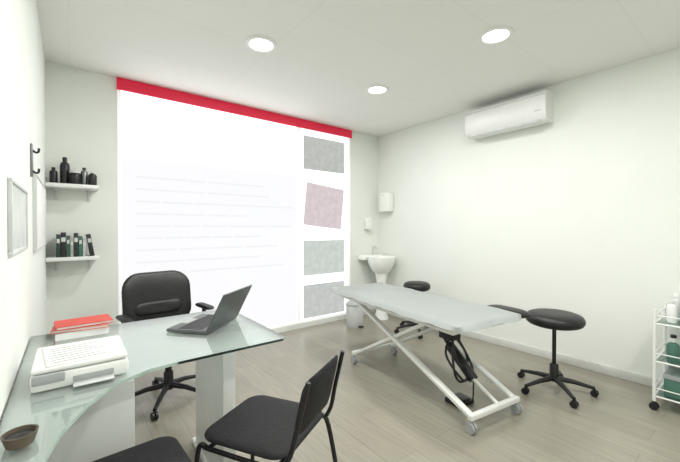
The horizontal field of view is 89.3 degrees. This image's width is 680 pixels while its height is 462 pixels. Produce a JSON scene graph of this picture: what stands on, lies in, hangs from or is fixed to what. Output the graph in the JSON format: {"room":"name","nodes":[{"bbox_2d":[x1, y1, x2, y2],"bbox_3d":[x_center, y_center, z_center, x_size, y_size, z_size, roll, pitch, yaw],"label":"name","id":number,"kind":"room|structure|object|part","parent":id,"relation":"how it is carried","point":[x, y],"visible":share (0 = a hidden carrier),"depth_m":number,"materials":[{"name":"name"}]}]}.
{"room":"examination room","nodes":[
{"label":"examination room","id":0,"kind":"room"},
{"bbox_2d":[0,0,46,422],"bbox_3d":[-0.889,-0.057,0.808,0.100,2.600,5.170,0,1,-38],"label":"wall","id":1,"kind":"structure","parent":0,"point":[23,275],"depth_m":1.31,"materials":[{"name":"paint"}]},
{"bbox_2d":[7,177,27,255],"bbox_3d":[-1.163,-0.046,1.248,0.012,0.240,0.500,0,1,-38],"label":"picture frame","id":2,"kind":"object","parent":1,"relation":"attached to","point":[17,196],"visible":1,"depth_m":1.18,"materials":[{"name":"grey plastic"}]},
{"bbox_2d":[13,184,25,250],"bbox_3d":[-1.165,-0.046,1.246,0.006,0.216,0.476,0,1,-38],"label":"print","id":3,"kind":"object","parent":2,"relation":"attached to","point":[19,193],"depth_m":1.25,"materials":[{"name":"white paper"}]},
{"bbox_2d":[30,143,39,176],"bbox_3d":[-1.493,-0.345,1.686,0.037,0.160,0.040,0,1,-38],"label":"wall hook","id":4,"kind":"object","parent":1,"relation":"attached to","point":[32,171],"visible":1,"depth_m":1.67,"materials":[{"name":"metal"}]},
{"bbox_2d":[32,173,45,250],"bbox_3d":[-1.827,-0.098,2.099,0.018,0.400,0.860,0,1,-38],"label":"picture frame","id":5,"kind":"object","parent":1,"relation":"attached to","point":[38,188],"visible":0.9,"depth_m":1.90,"materials":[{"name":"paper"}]},
{"bbox_3d":[-1.829,-0.098,2.098,0.014,0.380,0.840,0,1,-38],"label":"panel","id":6,"kind":"part","parent":5,"relation":"part of","materials":[{"name":"paper"}]},
{"bbox_2d":[45,61,377,333],"bbox_3d":[-0.940,-0.085,3.991,3.750,2.600,0.100,0,1,-38],"label":"wall","id":7,"kind":"structure","parent":0,"point":[81,105],"depth_m":2.98,"materials":[{"name":"paint"}]},
{"bbox_2d":[45,182,98,200],"bbox_3d":[-2.181,-0.315,2.810,0.338,0.120,0.218,0,1,-38],"label":"wall shelf","id":8,"kind":"object","parent":7,"relation":"attached to","point":[49,185],"visible":1,"depth_m":2.77,"materials":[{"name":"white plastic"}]},
{"bbox_2d":[49,167,57,182],"bbox_3d":[-2.264,-0.439,2.719,0.052,0.130,0.051,0,1,-38],"label":"bottle","id":9,"kind":"object","parent":8,"relation":"on","point":[53,174],"visible":0.84,"depth_m":2.70,"materials":[{"name":"black plastic"}]},
{"bbox_2d":[60,157,69,183],"bbox_3d":[-2.222,-0.484,2.778,0.064,0.220,0.063,0,1,-38],"label":"bottle","id":10,"kind":"object","parent":8,"relation":"on","point":[64,166],"visible":0.82,"depth_m":2.76,"materials":[{"name":"black plastic"}]},
{"bbox_2d":[69,169,80,183],"bbox_3d":[-2.146,-0.434,2.787,0.074,0.120,0.073,0,1,-38],"label":"jar","id":11,"kind":"object","parent":8,"relation":"on","point":[74,175],"visible":0.86,"depth_m":2.76,"materials":[{"name":"black plastic"}]},
{"bbox_2d":[81,168,87,184],"bbox_3d":[-2.123,-0.450,2.855,0.054,0.150,0.053,0,1,-38],"label":"bottle","id":12,"kind":"object","parent":8,"relation":"on","point":[84,174],"visible":0.73,"depth_m":2.84,"materials":[{"name":"metal"}]},
{"bbox_2d":[88,171,96,184],"bbox_3d":[-2.062,-0.435,2.866,0.060,0.120,0.059,0,1,-38],"label":"bottle","id":13,"kind":"object","parent":8,"relation":"on","point":[92,178],"visible":0.82,"depth_m":2.84,"materials":[{"name":"black plastic"}]},
{"bbox_2d":[46,254,98,270],"bbox_3d":[-2.181,0.265,2.815,0.338,0.120,0.218,0,1,-38],"label":"wall shelf","id":14,"kind":"object","parent":7,"relation":"attached to","point":[89,258],"visible":1,"depth_m":2.76,"materials":[{"name":"white plastic"}]},
{"bbox_2d":[56,234,60,257],"bbox_3d":[-2.246,0.116,2.744,0.025,0.180,0.151,0,1,-38],"label":"book","id":15,"kind":"object","parent":14,"relation":"on","point":[58,236],"visible":1,"depth_m":2.69,"materials":[{"name":"paper"}]},
{"bbox_2d":[61,232,65,256],"bbox_3d":[-2.221,0.108,2.764,0.032,0.195,0.151,0,1,-38],"label":"book","id":16,"kind":"object","parent":14,"relation":"on","point":[63,234],"visible":1,"depth_m":2.71,"materials":[{"name":"paper"}]},
{"bbox_2d":[66,235,69,256],"bbox_3d":[-2.198,0.121,2.782,0.021,0.170,0.151,0,1,-38],"label":"book","id":17,"kind":"object","parent":14,"relation":"on","point":[67,237],"visible":1,"depth_m":2.73,"materials":[{"name":"paper"}]},
{"bbox_2d":[70,238,72,256],"bbox_3d":[-2.180,0.131,2.796,0.019,0.150,0.151,0,1,-38],"label":"book","id":18,"kind":"object","parent":14,"relation":"on","point":[71,239],"visible":1,"depth_m":2.74,"materials":[{"name":"paper"}]},
{"bbox_2d":[74,233,77,256],"bbox_3d":[-2.159,0.111,2.813,0.028,0.190,0.151,0,1,-38],"label":"book","id":19,"kind":"object","parent":14,"relation":"on","point":[75,234],"visible":0.99,"depth_m":2.75,"materials":[{"name":"paper"}]},
{"bbox_2d":[78,236,81,256],"bbox_3d":[-2.136,0.123,2.831,0.023,0.165,0.151,0,1,-38],"label":"book","id":20,"kind":"object","parent":14,"relation":"on","point":[79,237],"visible":1,"depth_m":2.77,"materials":[{"name":"paper"}]},
{"bbox_2d":[82,238,85,255],"bbox_3d":[-2.118,0.133,2.845,0.017,0.145,0.151,0,1,-38],"label":"book","id":21,"kind":"object","parent":14,"relation":"on","point":[83,239],"visible":1,"depth_m":2.79,"materials":[{"name":"paper"}]},
{"bbox_2d":[86,234,94,255],"bbox_3d":[-2.085,0.114,2.870,0.056,0.182,0.151,0,1,-38],"label":"book","id":22,"kind":"object","parent":14,"relation":"on","point":[88,236],"visible":1,"depth_m":2.81,"materials":[{"name":"paper"}]},
{"bbox_2d":[117,90,349,328],"bbox_3d":[-0.950,-0.115,3.963,2.720,2.540,0.070,0,1,-38],"label":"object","id":23,"kind":"structure","parent":7,"relation":"in","point":[215,198],"depth_m":3.70,"materials":[{"name":"white glass"}]},
{"bbox_3d":[-1.271,-1.022,3.704,1.845,0.660,0.010,0,1,-38],"label":"pane","id":24,"kind":"part","parent":23,"relation":"part of","materials":[{"name":"white glass"}]},
{"bbox_3d":[-1.271,0.228,3.715,1.845,1.800,0.010,0,1,-38],"label":"pane","id":25,"kind":"part","parent":23,"relation":"part of","materials":[{"name":"white glass"}]},
{"bbox_2d":[117,77,351,137],"bbox_3d":[-0.917,-1.327,3.914,2.735,0.105,0.027,0,1,-38],"label":"header strip","id":26,"kind":"object","parent":23,"relation":"attached to","point":[123,84],"visible":1,"depth_m":3.64,"materials":[{"name":"red paint"}]},
{"bbox_2d":[303,182,343,228],"bbox_3d":[-0.203,-0.319,4.499,0.653,0.600,0.004,0,1,-38],"label":"poster","id":27,"kind":"object","parent":23,"relation":"attached to","point":[323,204],"visible":1,"depth_m":4.49,"materials":[{"name":"pink paper"}]},
{"bbox_3d":[-0.211,-0.120,4.544,0.770,2.480,0.010,0,1,-38],"label":"pane","id":28,"kind":"part","parent":23,"relation":"part of","materials":[{"name":"white glass"}]},
{"bbox_2d":[304,240,343,275],"bbox_3d":[-0.199,0.341,4.508,0.650,0.440,0.004,0,1,-38],"label":"poster","id":29,"kind":"object","parent":23,"relation":"attached to","point":[320,256],"visible":1,"depth_m":4.49,"materials":[{"name":"grey paper"}]},
{"bbox_2d":[304,135,343,173],"bbox_3d":[-0.199,-0.989,4.496,0.650,0.420,0.004,0,1,-38],"label":"poster","id":30,"kind":"object","parent":23,"relation":"attached to","point":[320,154],"visible":1,"depth_m":4.48,"materials":[{"name":"grey paper"}]},
{"bbox_2d":[304,281,343,318],"bbox_3d":[-0.199,0.891,4.513,0.650,0.420,0.004,0,1,-38],"label":"poster","id":31,"kind":"object","parent":23,"relation":"attached to","point":[319,300],"visible":0.93,"depth_m":4.48,"materials":[{"name":"grey paper"}]},
{"bbox_2d":[364,217,371,230],"bbox_3d":[0.405,-0.093,4.926,0.090,0.200,0.090,0,1,-38],"label":"soap dispenser","id":32,"kind":"object","parent":7,"relation":"attached to","point":[367,221],"visible":1,"depth_m":4.89,"materials":[{"name":"plastic"}]},
{"bbox_2d":[363,308,375,314],"bbox_3d":[-0.905,1.178,3.957,3.722,0.075,0.014,0,1,-38],"label":"baseboard","id":33,"kind":"structure","parent":7,"relation":"attached to","point":[372,310],"depth_m":5.03,"materials":[{"name":"paint"}]},
{"bbox_2d":[36,0,679,136],"bbox_3d":[0.625,-1.417,1.985,3.950,0.100,5.170,0,1,-38],"label":"ceiling","id":34,"kind":"structure","parent":0,"point":[433,63],"depth_m":2.59,"materials":[{"name":"paint"}]},
{"bbox_2d":[245,35,276,52],"bbox_3d":[-0.578,-1.366,2.522,0.230,0.011,0.230,0,1,-38],"label":"recessed light","id":35,"kind":"object","parent":34,"relation":"in","point":[258,43],"visible":1,"depth_m":2.51,"materials":[{"name":"white plastic"}]},
{"bbox_2d":[250,39,272,49],"bbox_3d":[-0.578,-1.368,2.522,0.164,0.006,0.164,0,1,-38],"label":"diffuser","id":36,"kind":"object","parent":35,"relation":"attached to","point":[255,44],"depth_m":2.52,"materials":[{"name":"white plastic"}]},
{"bbox_2d":[365,85,388,94],"bbox_3d":[0.362,-1.373,3.349,0.230,0.011,0.230,0,1,-38],"label":"recessed light","id":37,"kind":"object","parent":34,"relation":"in","point":[373,89],"visible":1,"depth_m":3.34,"materials":[{"name":"white plastic"}]},
{"bbox_2d":[369,87,385,92],"bbox_3d":[0.362,-1.375,3.349,0.164,0.006,0.164,0,1,-38],"label":"diffuser","id":38,"kind":"object","parent":37,"relation":"attached to","point":[371,89],"depth_m":3.35,"materials":[{"name":"white plastic"}]},
{"bbox_2d":[478,26,513,44],"bbox_3d":[1.089,-1.365,2.407,0.230,0.011,0.230,0,1,-38],"label":"recessed light","id":39,"kind":"object","parent":34,"relation":"in","point":[497,34],"visible":1,"depth_m":2.39,"materials":[{"name":"white plastic"}]},
{"bbox_2d":[483,30,508,41],"bbox_3d":[1.089,-1.367,2.407,0.164,0.006,0.164,0,1,-38],"label":"diffuser","id":40,"kind":"object","parent":39,"relation":"attached to","point":[492,35],"depth_m":2.40,"materials":[{"name":"white plastic"}]},
{"bbox_2d":[134,313,679,461],"bbox_3d":[0.625,1.282,2.009,3.950,0.100,5.170,0,1,-38],"label":"floor","id":41,"kind":"structure","parent":0,"point":[385,408],"depth_m":2.37,"materials":[{"name":"laminate"}]},
{"bbox_2d":[47,379,134,461],"bbox_3d":[-1.075,0.907,1.435,0.320,0.660,0.492,0,1,-38],"label":"panel","id":42,"kind":"object","parent":41,"relation":"on","point":[107,427],"visible":0.41,"depth_m":1.27,"materials":[{"name":"white metal"}]},
{"bbox_2d":[92,436,191,461],"bbox_3d":[-0.678,1.003,1.091,0.380,0.476,0.360,0,1,-41],"label":"chair","id":43,"kind":"object","parent":41,"relation":"on","point":[165,448],"visible":1,"depth_m":1.19,"materials":[{"name":"black fabric"}]},
{"bbox_2d":[0,310,284,461],"bbox_3d":[-0.666,0.867,1.379,0.935,0.741,1.340,0,1,-38],"label":"desk","id":44,"kind":"object","parent":41,"relation":"on","point":[149,347],"visible":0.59,"depth_m":1.51,"materials":[{"name":"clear glass"}]},
{"bbox_2d":[0,424,38,450],"bbox_3d":[-0.754,0.488,0.811,0.068,0.028,0.068,0,1,-38],"label":"bowl","id":45,"kind":"object","parent":44,"relation":"on","point":[22,436],"visible":1,"depth_m":0.80,"materials":[{"name":"brown wood"}]},
{"bbox_2d":[29,335,128,392],"bbox_3d":[-0.916,0.463,1.220,0.260,0.070,0.315,0,1,-38],"label":"printer","id":46,"kind":"object","parent":44,"relation":"on","point":[94,370],"visible":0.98,"depth_m":1.13,"materials":[{"name":"white plastic"}]},
{"bbox_3d":[-0.907,0.460,1.070,0.080,0.030,0.013,0,1,-38],"label":"control panel","id":47,"kind":"part","parent":46,"relation":"part of","materials":[{"name":"grey plastic"}]},
{"bbox_2d":[43,338,113,367],"bbox_3d":[-0.930,0.426,1.221,0.180,0.005,0.225,0,1,-43],"label":"printed sheet","id":48,"kind":"object","parent":46,"relation":"on","point":[94,348],"visible":1,"depth_m":1.20,"materials":[{"name":"paper"}]},
{"bbox_3d":[-0.927,0.436,1.234,0.256,0.016,0.270,0,1,-38],"label":"scanner lid","id":49,"kind":"part","parent":46,"relation":"part of","materials":[{"name":"white plastic"}]},
{"bbox_2d":[73,374,114,387],"bbox_3d":[-0.806,0.491,1.129,0.110,0.005,0.035,0,1,-38],"label":"paper tray","id":50,"kind":"object","parent":46,"relation":"on","point":[92,378],"depth_m":1.13,"materials":[{"name":"grey plastic"}]},
{"bbox_2d":[55,327,108,340],"bbox_3d":[-1.242,0.479,1.660,0.200,0.031,0.141,0,1,-38],"label":"paper stack","id":51,"kind":"object","parent":44,"relation":"on","point":[77,334],"visible":0.43,"depth_m":1.60,"materials":[{"name":"white paper"}]},
{"bbox_2d":[50,323,108,334],"bbox_3d":[-1.245,0.455,1.658,0.216,0.015,0.150,0,1,-33],"label":"folder","id":52,"kind":"object","parent":51,"relation":"on","point":[53,331],"visible":0.5,"depth_m":1.60,"materials":[{"name":"paper"}]},
{"bbox_2d":[54,314,112,330],"bbox_3d":[-1.239,0.439,1.663,0.216,0.015,0.150,0,1,-42],"label":"folder","id":53,"kind":"object","parent":52,"relation":"on","point":[73,323],"visible":1,"depth_m":1.64,"materials":[{"name":"plastic"}]},
{"bbox_3d":[-0.678,1.219,1.830,0.080,0.030,0.500,0,1,-38],"label":"foot rail","id":54,"kind":"part","parent":44,"relation":"part of","materials":[{"name":"white metal"}]},
{"bbox_2d":[167,285,251,333],"bbox_3d":[-0.667,0.395,1.794,0.309,0.192,0.300,0,1,11],"label":"laptop","id":55,"kind":"object","parent":44,"relation":"on","point":[229,307],"visible":1,"depth_m":1.74,"materials":[{"name":"black plastic"}]},
{"bbox_3d":[-0.663,0.869,1.808,0.060,0.670,0.450,0,1,-38],"label":"panel","id":56,"kind":"part","parent":44,"relation":"part of","materials":[{"name":"white metal"}]},
{"bbox_2d":[116,270,213,421],"bbox_3d":[-1.280,0.773,2.536,0.592,0.910,0.610,0,1,44],"label":"office chair","id":57,"kind":"object","parent":41,"relation":"on","point":[158,294],"visible":0.59,"depth_m":2.60,"materials":[{"name":"black plastic"}]},
{"bbox_3d":[-1.385,1.136,2.442,0.264,0.076,0.044,0,1,-27],"label":"arm","id":58,"kind":"part","parent":57,"relation":"part of","materials":[{"name":"black plastic"}]},
{"bbox_3d":[-1.422,0.530,2.670,0.138,0.426,0.490,0,1,44],"label":"backrest","id":59,"kind":"part","parent":57,"relation":"part of","materials":[{"name":"black leather"}]},
{"bbox_3d":[-1.360,1.134,2.616,0.264,0.076,0.044,0,1,44],"label":"arm","id":60,"kind":"part","parent":57,"relation":"part of","materials":[{"name":"black plastic"}]},
{"bbox_3d":[-1.227,1.137,2.363,0.044,0.076,0.264,0,1,-9],"label":"arm","id":61,"kind":"part","parent":57,"relation":"part of","materials":[{"name":"black plastic"}]},
{"bbox_3d":[-1.103,1.135,2.488,0.264,0.076,0.044,0,1,9],"label":"arm","id":62,"kind":"part","parent":57,"relation":"part of","materials":[{"name":"black plastic"}]},
{"bbox_3d":[-1.184,1.134,2.646,0.044,0.076,0.264,0,1,27],"label":"arm","id":63,"kind":"part","parent":57,"relation":"part of","materials":[{"name":"black plastic"}]},
{"bbox_2d":[194,350,344,461],"bbox_3d":[-0.277,0.875,1.412,0.511,0.729,0.406,0,1,22],"label":"chair","id":64,"kind":"object","parent":41,"relation":"on","point":[262,426],"visible":1,"depth_m":1.32,"materials":[{"name":"black fabric"}]},
{"bbox_3d":[-0.545,1.023,1.323,0.076,0.431,0.023,0,1,13],"label":"leg","id":65,"kind":"part","parent":64,"relation":"part of","materials":[{"name":"black plastic"}]},
{"bbox_3d":[-0.307,0.675,1.231,0.434,0.326,0.033,0,1,19],"label":"frame","id":66,"kind":"part","parent":64,"relation":"part of","materials":[{"name":"black plastic"}]},
{"bbox_3d":[-0.303,0.793,1.422,0.390,0.055,0.370,0,1,22],"label":"seat","id":67,"kind":"part","parent":64,"relation":"part of","materials":[{"name":"black fabric"}]},
{"bbox_3d":[-0.077,0.622,1.329,0.063,0.214,0.310,0,1,22],"label":"backrest","id":68,"kind":"part","parent":64,"relation":"part of","materials":[{"name":"black fabric"}]},
{"bbox_3d":[-0.032,1.021,1.511,0.123,0.435,0.023,0,1,12],"label":"leg","id":69,"kind":"part","parent":64,"relation":"part of","materials":[{"name":"black plastic"}]},
{"bbox_3d":[-0.175,0.673,1.560,0.434,0.326,0.033,0,1,25],"label":"frame","id":70,"kind":"part","parent":64,"relation":"part of","materials":[{"name":"black plastic"}]},
{"bbox_2d":[346,301,363,327],"bbox_3d":[0.197,1.054,4.390,0.226,0.315,0.258,0,1,-38],"label":"pedal bin","id":71,"kind":"object","parent":41,"relation":"on","point":[354,313],"visible":0.77,"depth_m":4.31,"materials":[{"name":"grey plastic"}]},
{"bbox_3d":[0.187,0.922,4.401,0.226,0.050,0.226,0,1,-38],"label":"lid","id":72,"kind":"part","parent":71,"relation":"part of","materials":[{"name":"grey plastic"}]},
{"bbox_2d":[358,245,395,319],"bbox_3d":[0.542,0.702,4.789,0.400,1.013,0.475,0,1,-38],"label":"washbasin","id":73,"kind":"object","parent":41,"relation":"on","point":[381,265],"visible":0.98,"depth_m":4.67,"materials":[{"name":"ceramic"}]},
{"bbox_3d":[0.572,0.471,4.750,0.400,0.235,0.380,0,1,-38],"label":"bowl","id":74,"kind":"part","parent":73,"relation":"part of","materials":[{"name":"ceramic"}]},
{"bbox_2d":[394,281,430,338],"bbox_3d":[0.923,0.912,4.160,0.527,0.602,0.533,0,1,-38],"label":"stool","id":75,"kind":"object","parent":41,"relation":"on","point":[422,286],"visible":0.62,"depth_m":4.06,"materials":[{"name":"black plastic"}]},
{"bbox_3d":[0.789,1.132,4.111,0.244,0.067,0.044,0,1,-14],"label":"arm","id":76,"kind":"part","parent":75,"relation":"part of","materials":[{"name":"black plastic"}]},
{"bbox_3d":[0.925,0.664,4.139,0.320,0.105,0.320,0,1,-38],"label":"seat","id":77,"kind":"part","parent":75,"relation":"part of","materials":[{"name":"black leather"}]},
{"bbox_2d":[331,282,529,434],"bbox_3d":[0.645,0.887,2.909,0.840,0.674,1.639,0,1,-30],"label":"table","id":78,"kind":"object","parent":41,"relation":"on","point":[449,318],"visible":1,"depth_m":2.46,"materials":[{"name":"white leather"}]},
{"bbox_3d":[0.573,0.590,2.871,0.650,0.050,1.590,0,1,-30],"label":"mattress","id":79,"kind":"part","parent":78,"relation":"part of","materials":[{"name":"white leather"}]},
{"bbox_3d":[0.573,0.630,2.871,0.516,0.030,1.400,0,1,-30],"label":"frame","id":80,"kind":"part","parent":78,"relation":"part of","materials":[{"name":"white metal"}]},
{"bbox_3d":[0.823,0.845,2.562,0.072,0.420,0.455,0,1,-30],"label":"lift motor","id":81,"kind":"part","parent":78,"relation":"part of","materials":[{"name":"black plastic"}]},
{"bbox_2d":[517,308,598,408],"bbox_3d":[1.648,0.925,2.669,0.527,0.602,0.533,0,1,-38],"label":"stool","id":82,"kind":"object","parent":41,"relation":"on","point":[553,319],"visible":0.98,"depth_m":2.58,"materials":[{"name":"black plastic"}]},
{"bbox_3d":[1.577,1.143,2.772,0.044,0.067,0.244,0,1,-32],"label":"arm","id":83,"kind":"part","parent":82,"relation":"part of","materials":[{"name":"black plastic"}]},
{"bbox_3d":[1.514,1.145,2.620,0.244,0.067,0.044,0,1,-14],"label":"arm","id":84,"kind":"part","parent":82,"relation":"part of","materials":[{"name":"black plastic"}]},
{"bbox_3d":[1.650,0.677,2.649,0.400,0.105,0.400,0,1,-38],"label":"seat","id":85,"kind":"part","parent":82,"relation":"part of","materials":[{"name":"black leather"}]},
{"bbox_3d":[1.639,1.146,2.513,0.044,0.067,0.244,0,1,4],"label":"arm","id":86,"kind":"part","parent":82,"relation":"part of","materials":[{"name":"black plastic"}]},
{"bbox_3d":[1.780,1.145,2.600,0.244,0.067,0.044,0,1,22],"label":"arm","id":87,"kind":"part","parent":82,"relation":"part of","materials":[{"name":"black plastic"}]},
{"bbox_2d":[649,302,679,409],"bbox_3d":[2.426,0.885,2.319,0.386,0.690,0.450,0,1,-38],"label":"trolley","id":88,"kind":"object","parent":41,"relation":"on","point":[661,358],"visible":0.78,"depth_m":2.37,"materials":[{"name":"white metal"}]},
{"bbox_3d":[2.165,0.854,2.368,0.019,0.630,0.020,0,1,-38],"label":"post","id":89,"kind":"part","parent":88,"relation":"part of","materials":[{"name":"white metal"}]},
{"bbox_3d":[2.440,0.853,2.584,0.019,0.630,0.020,0,1,-38],"label":"post","id":90,"kind":"part","parent":88,"relation":"part of","materials":[{"name":"white metal"}]},
{"bbox_3d":[2.288,0.637,2.208,0.012,0.012,0.400,0,1,-38],"label":"rail","id":91,"kind":"part","parent":88,"relation":"part of","materials":[{"name":"white metal"}]},
{"bbox_2d":[656,350,679,365],"bbox_3d":[2.426,0.896,2.319,0.340,0.008,0.390,0,1,-38],"label":"shelf","id":92,"kind":"object","parent":88,"relation":"attached to","point":[661,359],"depth_m":2.39,"materials":[{"name":"white glass"}]},
{"bbox_3d":[2.288,0.897,2.211,0.012,0.012,0.400,0,1,-38],"label":"rail","id":93,"kind":"part","parent":88,"relation":"part of","materials":[{"name":"white metal"}]},
{"bbox_2d":[656,384,679,401],"bbox_3d":[2.426,1.136,2.321,0.340,0.008,0.390,0,1,-38],"label":"shelf","id":94,"kind":"object","parent":88,"relation":"attached to","point":[659,393],"depth_m":2.37,"materials":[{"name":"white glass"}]},
{"bbox_3d":[2.288,1.137,2.213,0.012,0.012,0.400,0,1,-38],"label":"rail","id":95,"kind":"part","parent":88,"relation":"part of","materials":[{"name":"white metal"}]},
{"bbox_2d":[658,315,679,326],"bbox_3d":[2.426,0.636,2.317,0.340,0.008,0.390,0,1,-38],"label":"shelf","id":96,"kind":"object","parent":88,"relation":"attached to","point":[662,321],"depth_m":2.38,"materials":[{"name":"white glass"}]},
{"bbox_2d":[663,368,679,399],"bbox_3d":[2.339,1.057,2.341,0.166,0.150,0.186,0,1,-38],"label":"storage box","id":97,"kind":"object","parent":88,"relation":"on","point":[671,377],"visible":1,"depth_m":2.34,"materials":[{"name":"green plastic"}]},
{"bbox_3d":[2.339,0.996,2.341,0.166,0.030,0.186,0,1,-38],"label":"lid","id":98,"kind":"part","parent":97,"relation":"part of","materials":[{"name":"grey plastic"}]},
{"bbox_2d":[666,300,677,322],"bbox_3d":[2.294,0.556,2.378,0.056,0.150,0.055,0,1,-38],"label":"bottle","id":99,"kind":"object","parent":88,"relation":"on","point":[671,309],"visible":1,"depth_m":2.36,"materials":[{"name":"white plastic"}]},
{"bbox_2d":[666,338,679,362],"bbox_3d":[2.285,0.816,2.360,0.070,0.150,0.069,0,1,-38],"label":"bottle","id":100,"kind":"object","parent":88,"relation":"on","point":[672,348],"visible":1,"depth_m":2.34,"materials":[{"name":"green plastic"}]},
{"bbox_2d":[667,334,679,345],"bbox_3d":[2.349,0.811,2.423,0.070,0.160,0.069,0,1,-38],"label":"bottle","id":101,"kind":"object","parent":88,"relation":"on","point":[673,336],"visible":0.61,"depth_m":2.41,"materials":[{"name":"white plastic"}]},
{"bbox_2d":[668,365,679,370],"bbox_3d":[2.453,1.041,2.431,0.106,0.180,0.186,0,1,-38],"label":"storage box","id":102,"kind":"object","parent":88,"relation":"on","point":[669,366],"visible":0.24,"depth_m":2.44,"materials":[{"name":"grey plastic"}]},
{"bbox_2d":[671,293,679,320],"bbox_3d":[2.371,0.536,2.425,0.060,0.190,0.059,0,1,-38],"label":"bottle","id":103,"kind":"object","parent":88,"relation":"on","point":[676,299],"visible":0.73,"depth_m":2.40,"materials":[{"name":"grey plastic"}]},
{"bbox_2d":[378,48,679,379],"bbox_3d":[2.139,-0.078,3.185,0.100,2.600,5.170,0,1,-38],"label":"wall","id":104,"kind":"structure","parent":0,"point":[578,212],"depth_m":3.19,"materials":[{"name":"paint"}]},
{"bbox_2d":[379,192,393,211],"bbox_3d":[0.657,-0.406,4.898,0.113,0.274,0.200,0,1,-38],"label":"dispenser","id":105,"kind":"object","parent":104,"relation":"attached to","point":[385,199],"visible":1,"depth_m":4.83,"materials":[{"name":"plastic"}]},
{"bbox_2d":[465,90,553,139],"bbox_3d":[1.692,-1.161,3.505,0.197,0.296,0.810,0,1,-38],"label":"air conditioner","id":106,"kind":"object","parent":104,"relation":"attached to","point":[535,109],"visible":1,"depth_m":3.38,"materials":[{"name":"white plastic"}]},
{"bbox_2d":[387,313,662,387],"bbox_3d":[2.095,1.185,3.161,0.014,0.075,4.970,0,1,-38],"label":"baseboard","id":107,"kind":"structure","parent":104,"relation":"attached to","point":[611,371],"depth_m":3.14,"materials":[{"name":"paint"}]}
]}

